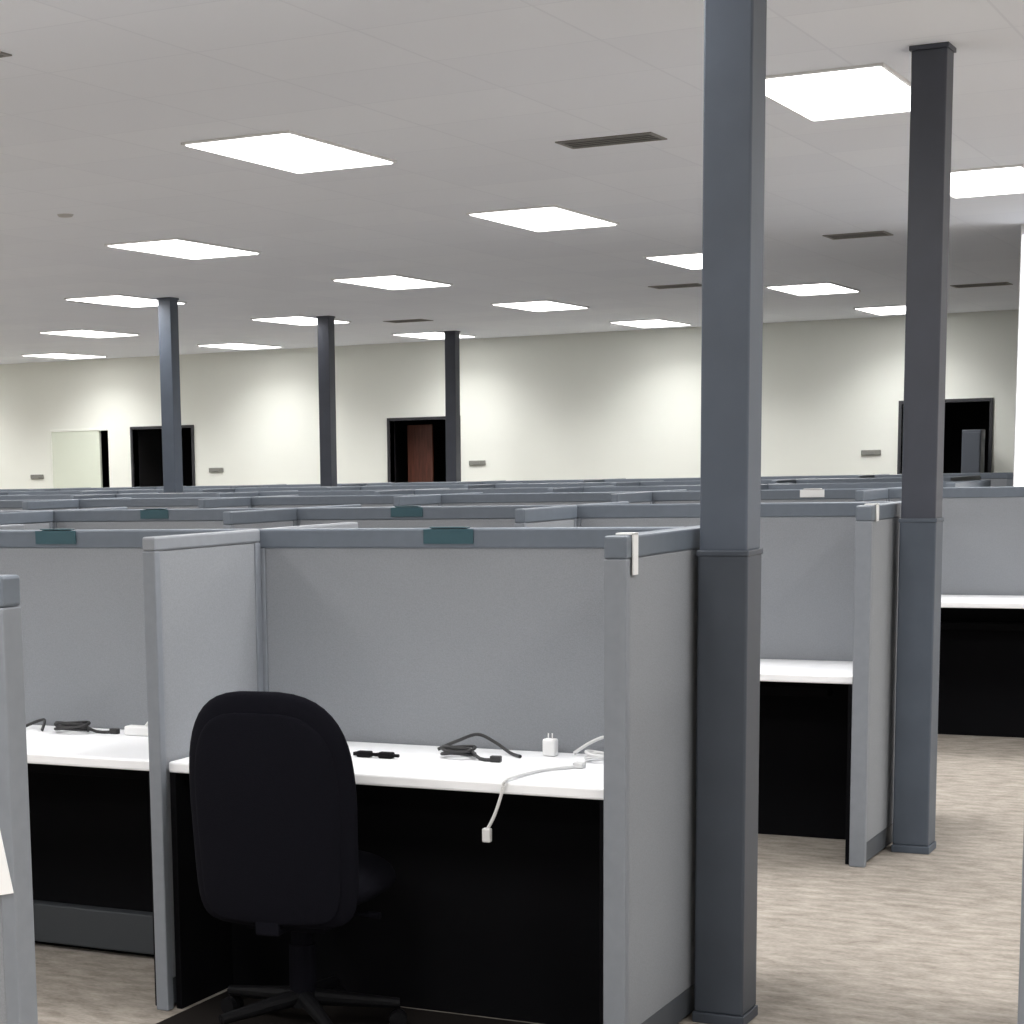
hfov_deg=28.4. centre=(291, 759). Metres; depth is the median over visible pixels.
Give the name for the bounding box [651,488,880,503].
cubicle partition
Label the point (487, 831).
cable
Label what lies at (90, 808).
desk
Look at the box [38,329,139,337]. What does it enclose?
recessed light
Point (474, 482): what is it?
cubicle partition
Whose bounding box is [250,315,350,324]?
recessed light
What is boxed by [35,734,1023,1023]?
floor
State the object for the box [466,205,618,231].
recessed light
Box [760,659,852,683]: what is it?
countertop
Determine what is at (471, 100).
ceiling
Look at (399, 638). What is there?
cubicle partition
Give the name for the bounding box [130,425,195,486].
door frame
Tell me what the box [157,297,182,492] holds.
support column
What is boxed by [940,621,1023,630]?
cable tray
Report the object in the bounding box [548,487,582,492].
cubicle partition
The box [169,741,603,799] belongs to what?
countertop
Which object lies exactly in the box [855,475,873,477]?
cubicle partition
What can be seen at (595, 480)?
cubicle partition
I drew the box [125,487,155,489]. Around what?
cubicle partition
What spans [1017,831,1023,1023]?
cubicle partition
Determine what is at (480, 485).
cubicle partition
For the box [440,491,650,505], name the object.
cubicle partition
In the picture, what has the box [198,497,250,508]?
cubicle partition
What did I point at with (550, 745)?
power adapter
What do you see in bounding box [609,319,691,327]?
recessed light
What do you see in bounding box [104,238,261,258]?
recessed light
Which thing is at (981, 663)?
desk
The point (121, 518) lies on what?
cubicle partition
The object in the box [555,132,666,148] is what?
ceiling vent
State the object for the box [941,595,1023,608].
countertop
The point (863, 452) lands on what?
wall plate
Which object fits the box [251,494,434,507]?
cubicle partition
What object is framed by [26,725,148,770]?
countertop
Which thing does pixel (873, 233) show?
ceiling vent
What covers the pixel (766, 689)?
cable tray
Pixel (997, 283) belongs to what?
ceiling vent
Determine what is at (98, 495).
cubicle partition
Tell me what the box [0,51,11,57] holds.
ceiling vent
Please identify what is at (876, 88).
recessed light
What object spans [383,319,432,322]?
ceiling vent
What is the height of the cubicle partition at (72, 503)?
1.382 m
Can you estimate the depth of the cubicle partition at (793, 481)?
16.82 m
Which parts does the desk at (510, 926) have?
support panel, support panel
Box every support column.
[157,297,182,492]
[316,316,336,486]
[444,331,460,481]
[692,0,766,1023]
[891,41,955,853]
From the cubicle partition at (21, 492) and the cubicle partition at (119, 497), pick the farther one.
the cubicle partition at (21, 492)
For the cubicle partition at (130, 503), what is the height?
1.382 m
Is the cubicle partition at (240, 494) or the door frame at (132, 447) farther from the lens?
the door frame at (132, 447)
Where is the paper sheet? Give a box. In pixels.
[0,831,13,894]
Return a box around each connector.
[353,750,374,757]
[375,751,399,758]
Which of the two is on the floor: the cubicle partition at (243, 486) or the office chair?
the cubicle partition at (243, 486)
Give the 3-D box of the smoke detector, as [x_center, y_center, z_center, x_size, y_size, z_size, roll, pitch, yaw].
[-1.354,-3.249,11.973,0.100,0.012,0.100,3,9,29]
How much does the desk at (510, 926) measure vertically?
0.735 m
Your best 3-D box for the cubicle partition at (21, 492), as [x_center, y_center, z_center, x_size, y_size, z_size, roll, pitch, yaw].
[-2.380,-2.106,20.919,1.388,1.382,0.060,3,9,29]
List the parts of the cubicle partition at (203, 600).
post, kick plate, rail, post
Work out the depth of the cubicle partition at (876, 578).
7.71 m
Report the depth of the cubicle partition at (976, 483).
13.52 m
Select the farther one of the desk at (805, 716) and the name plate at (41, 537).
the desk at (805, 716)
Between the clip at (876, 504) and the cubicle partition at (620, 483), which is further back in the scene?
the cubicle partition at (620, 483)
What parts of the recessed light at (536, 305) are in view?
trim frame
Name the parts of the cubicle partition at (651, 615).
post, rail, kick plate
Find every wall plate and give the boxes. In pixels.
[30,474,43,478]
[209,468,222,472]
[469,460,484,465]
[861,450,880,455]
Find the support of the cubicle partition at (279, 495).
on the floor
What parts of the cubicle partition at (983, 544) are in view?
rail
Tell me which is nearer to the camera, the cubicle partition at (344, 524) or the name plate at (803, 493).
the cubicle partition at (344, 524)
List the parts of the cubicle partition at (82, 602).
rail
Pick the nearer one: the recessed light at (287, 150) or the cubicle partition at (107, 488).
the recessed light at (287, 150)
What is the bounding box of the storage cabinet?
[961,430,984,472]
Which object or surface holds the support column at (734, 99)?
on the floor
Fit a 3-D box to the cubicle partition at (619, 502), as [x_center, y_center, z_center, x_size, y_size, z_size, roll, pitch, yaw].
[1.413,-0.472,9.130,0.044,1.382,0.608,3,9,29]
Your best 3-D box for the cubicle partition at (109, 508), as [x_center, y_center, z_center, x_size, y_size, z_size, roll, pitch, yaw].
[-1.022,-0.614,10.464,0.044,1.382,0.608,3,9,29]
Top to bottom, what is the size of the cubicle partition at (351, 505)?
1.382 m
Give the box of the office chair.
[189,691,406,1023]
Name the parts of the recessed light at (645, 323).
trim frame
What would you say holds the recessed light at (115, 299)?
in the ceiling
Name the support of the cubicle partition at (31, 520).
on the floor
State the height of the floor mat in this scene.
0.006 m
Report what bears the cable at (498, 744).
on the desk at (510, 926)
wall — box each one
[0,310,1017,488]
[101,428,192,487]
[395,419,445,482]
[1013,224,1023,485]
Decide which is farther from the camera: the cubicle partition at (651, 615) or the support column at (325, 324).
the support column at (325, 324)
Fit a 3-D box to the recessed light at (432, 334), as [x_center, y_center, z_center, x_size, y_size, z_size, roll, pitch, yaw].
[1.689,-5.021,23.732,0.580,0.018,1.130,3,9,29]
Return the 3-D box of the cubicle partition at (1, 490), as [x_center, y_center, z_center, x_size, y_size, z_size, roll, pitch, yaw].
[-3.416,-2.643,24.763,1.388,1.382,0.060,3,9,29]
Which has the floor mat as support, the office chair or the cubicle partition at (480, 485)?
the office chair
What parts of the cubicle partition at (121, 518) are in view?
rail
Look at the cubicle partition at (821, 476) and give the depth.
19.93 m
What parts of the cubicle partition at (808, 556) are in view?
post, rail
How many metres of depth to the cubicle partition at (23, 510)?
10.15 m
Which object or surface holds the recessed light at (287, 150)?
in the ceiling
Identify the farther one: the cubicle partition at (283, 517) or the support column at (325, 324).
the support column at (325, 324)
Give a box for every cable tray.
[760,683,832,696]
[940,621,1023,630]
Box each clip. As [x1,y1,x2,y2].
[616,532,637,574]
[864,503,878,520]
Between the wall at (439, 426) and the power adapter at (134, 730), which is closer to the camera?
the power adapter at (134, 730)
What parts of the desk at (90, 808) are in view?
modesty panel, support panel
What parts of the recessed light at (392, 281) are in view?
trim frame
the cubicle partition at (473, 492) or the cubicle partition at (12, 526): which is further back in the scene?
the cubicle partition at (473, 492)
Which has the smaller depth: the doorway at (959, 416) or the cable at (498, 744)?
the cable at (498, 744)
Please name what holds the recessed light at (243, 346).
in the ceiling
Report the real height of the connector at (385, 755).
0.018 m
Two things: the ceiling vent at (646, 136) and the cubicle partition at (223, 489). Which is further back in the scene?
the cubicle partition at (223, 489)
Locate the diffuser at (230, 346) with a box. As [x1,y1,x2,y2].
[201,344,280,349]
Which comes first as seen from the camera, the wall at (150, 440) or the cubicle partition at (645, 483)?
the cubicle partition at (645, 483)
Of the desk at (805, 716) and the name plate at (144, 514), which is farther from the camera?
the name plate at (144, 514)
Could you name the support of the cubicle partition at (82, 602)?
on the floor
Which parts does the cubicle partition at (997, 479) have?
rail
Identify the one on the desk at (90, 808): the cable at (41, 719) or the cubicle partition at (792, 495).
the cable at (41, 719)
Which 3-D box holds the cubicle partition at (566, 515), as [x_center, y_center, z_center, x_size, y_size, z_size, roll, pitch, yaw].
[1.090,-0.381,8.550,0.044,1.382,0.608,3,9,29]
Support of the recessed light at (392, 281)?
in the ceiling
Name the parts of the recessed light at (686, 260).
trim frame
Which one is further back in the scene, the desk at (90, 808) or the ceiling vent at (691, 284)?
the ceiling vent at (691, 284)
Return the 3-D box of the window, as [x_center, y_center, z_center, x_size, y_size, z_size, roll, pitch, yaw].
[5.462,-2.534,13.405,1.165,2.060,0.039,3,9,29]
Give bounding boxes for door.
[49,428,107,487]
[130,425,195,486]
[387,416,460,482]
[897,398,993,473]
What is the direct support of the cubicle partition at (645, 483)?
on the floor
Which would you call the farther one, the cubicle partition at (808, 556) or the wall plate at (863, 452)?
the wall plate at (863, 452)
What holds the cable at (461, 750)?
on the desk at (510, 926)
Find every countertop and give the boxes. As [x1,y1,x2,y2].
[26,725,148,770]
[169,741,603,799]
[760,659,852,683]
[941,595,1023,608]
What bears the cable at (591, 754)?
on the desk at (510, 926)
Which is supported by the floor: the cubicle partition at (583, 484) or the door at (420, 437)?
the cubicle partition at (583, 484)
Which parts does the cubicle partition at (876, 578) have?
post, rail, kick plate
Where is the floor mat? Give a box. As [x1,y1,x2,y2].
[156,991,533,1023]
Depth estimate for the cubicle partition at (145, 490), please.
20.25 m
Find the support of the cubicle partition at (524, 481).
on the floor
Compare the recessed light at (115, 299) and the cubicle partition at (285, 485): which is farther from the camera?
the cubicle partition at (285, 485)
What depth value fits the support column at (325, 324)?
20.55 m
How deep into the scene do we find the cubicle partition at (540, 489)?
15.27 m
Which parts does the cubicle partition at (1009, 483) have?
post, rail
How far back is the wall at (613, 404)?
24.47 m
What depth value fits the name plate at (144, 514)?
9.75 m
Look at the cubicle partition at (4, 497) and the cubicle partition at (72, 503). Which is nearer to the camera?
the cubicle partition at (72, 503)
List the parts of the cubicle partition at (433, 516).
rail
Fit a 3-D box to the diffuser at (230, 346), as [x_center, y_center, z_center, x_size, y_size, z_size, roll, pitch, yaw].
[-0.646,-5.157,25.012,0.550,0.017,1.100,3,9,29]
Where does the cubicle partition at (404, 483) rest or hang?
on the floor
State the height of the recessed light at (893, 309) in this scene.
0.018 m
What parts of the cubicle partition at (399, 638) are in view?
post, rail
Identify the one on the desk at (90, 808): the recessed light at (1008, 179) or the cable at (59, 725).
the cable at (59, 725)
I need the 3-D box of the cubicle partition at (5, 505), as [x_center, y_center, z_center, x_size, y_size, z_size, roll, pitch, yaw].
[-2.088,-1.177,14.488,1.388,1.382,0.060,3,9,29]
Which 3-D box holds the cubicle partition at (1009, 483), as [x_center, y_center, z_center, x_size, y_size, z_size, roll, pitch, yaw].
[6.931,-2.038,19.090,0.060,1.382,1.280,3,9,29]
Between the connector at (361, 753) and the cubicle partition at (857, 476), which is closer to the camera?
the connector at (361, 753)
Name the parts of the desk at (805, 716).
support panel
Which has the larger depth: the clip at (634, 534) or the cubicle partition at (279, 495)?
the cubicle partition at (279, 495)
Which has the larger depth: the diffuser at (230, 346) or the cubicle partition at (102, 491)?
the diffuser at (230, 346)
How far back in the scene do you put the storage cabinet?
21.59 m
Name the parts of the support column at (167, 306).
cap plate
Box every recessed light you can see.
[21,353,106,358]
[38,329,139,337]
[64,294,186,306]
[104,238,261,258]
[181,130,396,172]
[197,342,282,349]
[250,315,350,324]
[331,274,452,289]
[392,331,475,338]
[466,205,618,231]
[491,300,588,311]
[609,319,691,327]
[644,252,701,268]
[765,282,859,295]
[766,62,910,120]
[853,305,905,314]
[950,164,1023,197]
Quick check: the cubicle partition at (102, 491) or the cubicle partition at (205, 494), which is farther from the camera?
the cubicle partition at (102, 491)
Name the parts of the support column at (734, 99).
plate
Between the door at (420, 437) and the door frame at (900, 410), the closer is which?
the door frame at (900, 410)
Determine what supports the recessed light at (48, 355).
in the ceiling
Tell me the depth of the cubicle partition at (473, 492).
13.12 m
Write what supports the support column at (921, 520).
on the floor
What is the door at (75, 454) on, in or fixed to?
in the wall at (613, 404)
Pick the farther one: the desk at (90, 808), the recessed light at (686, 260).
the recessed light at (686, 260)
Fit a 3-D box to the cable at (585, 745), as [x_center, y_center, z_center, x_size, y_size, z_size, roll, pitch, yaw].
[0.904,-0.038,5.697,0.216,0.058,0.031,3,9,29]
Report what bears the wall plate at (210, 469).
attached to the wall at (613, 404)
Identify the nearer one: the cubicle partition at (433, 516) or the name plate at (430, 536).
the name plate at (430, 536)
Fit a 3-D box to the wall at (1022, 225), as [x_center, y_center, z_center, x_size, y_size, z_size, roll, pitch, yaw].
[9.192,-1.853,11.543,9.575,3.093,0.150,3,9,29]
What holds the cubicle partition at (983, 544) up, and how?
on the floor
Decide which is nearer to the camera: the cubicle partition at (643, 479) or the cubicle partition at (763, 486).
the cubicle partition at (763, 486)
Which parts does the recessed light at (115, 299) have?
trim frame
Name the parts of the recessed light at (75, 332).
trim frame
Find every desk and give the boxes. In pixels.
[26,725,156,1005]
[169,741,603,1023]
[758,659,852,864]
[938,595,1023,737]
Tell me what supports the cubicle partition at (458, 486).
on the floor
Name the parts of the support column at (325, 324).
cap plate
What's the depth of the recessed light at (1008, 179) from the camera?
11.23 m
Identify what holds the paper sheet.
attached to the cubicle partition at (18, 989)
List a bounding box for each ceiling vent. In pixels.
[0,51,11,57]
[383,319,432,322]
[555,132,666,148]
[648,283,701,288]
[823,231,892,239]
[950,282,1012,287]
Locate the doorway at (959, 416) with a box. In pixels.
[943,401,989,472]
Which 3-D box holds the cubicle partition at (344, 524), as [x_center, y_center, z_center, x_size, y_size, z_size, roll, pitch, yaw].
[0.075,-0.079,6.623,0.042,1.382,0.608,3,9,29]
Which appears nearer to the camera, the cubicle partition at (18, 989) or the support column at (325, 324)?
the cubicle partition at (18, 989)
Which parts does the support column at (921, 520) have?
plate, cap plate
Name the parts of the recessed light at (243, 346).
trim frame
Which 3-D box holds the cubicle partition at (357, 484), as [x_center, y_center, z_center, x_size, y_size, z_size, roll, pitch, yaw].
[0.683,-2.349,22.137,0.044,1.382,0.608,3,9,29]
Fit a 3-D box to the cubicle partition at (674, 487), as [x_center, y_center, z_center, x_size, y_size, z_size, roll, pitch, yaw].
[2.785,-1.311,14.698,1.388,1.382,0.060,3,9,29]
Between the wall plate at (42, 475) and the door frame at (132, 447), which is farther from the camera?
the wall plate at (42, 475)
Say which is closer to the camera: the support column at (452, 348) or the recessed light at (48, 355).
the support column at (452, 348)
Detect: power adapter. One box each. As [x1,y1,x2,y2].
[124,721,147,735]
[542,733,557,755]
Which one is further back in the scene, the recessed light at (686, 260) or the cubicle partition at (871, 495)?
the recessed light at (686, 260)
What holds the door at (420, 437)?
in the wall at (613, 404)
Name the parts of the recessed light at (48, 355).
trim frame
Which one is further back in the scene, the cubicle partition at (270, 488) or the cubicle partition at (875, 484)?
the cubicle partition at (270, 488)
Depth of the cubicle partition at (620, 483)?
17.50 m
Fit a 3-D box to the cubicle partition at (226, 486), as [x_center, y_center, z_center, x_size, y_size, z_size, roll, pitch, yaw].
[-0.981,-2.501,23.428,1.388,1.382,0.060,3,9,29]
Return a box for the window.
[1014,229,1023,485]
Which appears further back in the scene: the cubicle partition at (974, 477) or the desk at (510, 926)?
the cubicle partition at (974, 477)
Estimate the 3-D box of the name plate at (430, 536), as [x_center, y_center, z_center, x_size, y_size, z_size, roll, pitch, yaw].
[0.465,-0.660,5.902,0.160,0.049,0.028,3,9,29]
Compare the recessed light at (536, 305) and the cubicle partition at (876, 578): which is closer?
the cubicle partition at (876, 578)
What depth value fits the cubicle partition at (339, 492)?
15.95 m
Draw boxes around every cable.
[26,718,45,730]
[54,721,119,733]
[437,733,521,757]
[440,745,501,761]
[482,761,585,842]
[573,736,603,753]
[584,750,603,759]
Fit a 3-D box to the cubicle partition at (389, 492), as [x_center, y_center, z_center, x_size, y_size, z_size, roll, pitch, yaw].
[0.797,-1.372,15.409,0.044,1.382,0.608,3,9,29]
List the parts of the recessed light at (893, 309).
trim frame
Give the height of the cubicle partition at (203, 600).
1.382 m
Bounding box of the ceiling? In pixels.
[0,0,1023,363]
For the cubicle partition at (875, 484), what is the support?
on the floor
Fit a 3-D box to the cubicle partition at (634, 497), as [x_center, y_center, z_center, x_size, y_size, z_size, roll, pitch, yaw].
[2.010,-0.882,11.863,0.044,1.382,0.608,3,9,29]
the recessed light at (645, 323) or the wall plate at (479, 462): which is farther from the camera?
the wall plate at (479, 462)
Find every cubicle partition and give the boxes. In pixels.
[0,488,52,491]
[0,494,97,499]
[0,499,69,510]
[0,510,49,512]
[0,510,53,529]
[0,524,24,529]
[0,529,246,729]
[0,575,37,1023]
[7,490,101,494]
[22,499,78,509]
[27,488,58,490]
[52,508,280,529]
[59,487,131,490]
[68,507,126,509]
[70,494,115,498]
[78,497,234,508]
[80,490,116,493]
[94,497,130,498]
[115,492,238,497]
[117,488,222,493]
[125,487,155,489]
[142,529,263,1010]
[156,485,242,488]
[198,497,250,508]
[199,488,234,492]
[216,492,258,496]
[223,508,296,528]
[228,485,257,487]
[235,486,348,491]
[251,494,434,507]
[257,495,298,496]
[258,483,356,487]
[258,527,679,753]
[259,489,411,495]
[261,522,357,528]
[296,505,563,527]
[299,504,360,507]
[327,486,359,490]
[338,483,366,485]
[360,484,479,489]
[367,481,473,485]
[374,489,413,494]
[393,494,440,506]
[413,487,568,494]
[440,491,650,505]
[454,492,482,493]
[455,481,481,484]
[464,484,494,488]
[482,479,594,483]
[495,482,619,487]
[515,505,576,526]
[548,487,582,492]
[577,501,892,660]
[578,501,628,504]
[580,479,603,482]
[583,485,699,491]
[603,525,699,1023]
[604,478,699,481]
[611,492,651,503]
[612,482,639,485]
[640,479,786,485]
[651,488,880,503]
[761,475,856,479]
[761,484,767,489]
[768,481,961,489]
[772,479,795,483]
[796,476,958,483]
[849,501,900,867]
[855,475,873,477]
[855,488,887,501]
[874,472,1012,486]
[888,486,1023,595]
[943,475,980,480]
[946,480,990,486]
[1006,473,1012,486]
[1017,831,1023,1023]
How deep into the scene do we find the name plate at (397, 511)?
9.10 m
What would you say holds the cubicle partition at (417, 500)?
on the floor
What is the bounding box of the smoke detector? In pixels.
[57,214,73,217]
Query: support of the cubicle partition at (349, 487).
on the floor
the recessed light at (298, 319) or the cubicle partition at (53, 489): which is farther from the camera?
the cubicle partition at (53, 489)
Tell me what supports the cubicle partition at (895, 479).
on the floor
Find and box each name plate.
[35,529,75,543]
[140,508,167,518]
[391,506,422,516]
[423,527,473,543]
[800,488,823,496]
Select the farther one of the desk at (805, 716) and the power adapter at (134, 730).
the desk at (805, 716)
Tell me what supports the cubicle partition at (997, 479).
on the floor

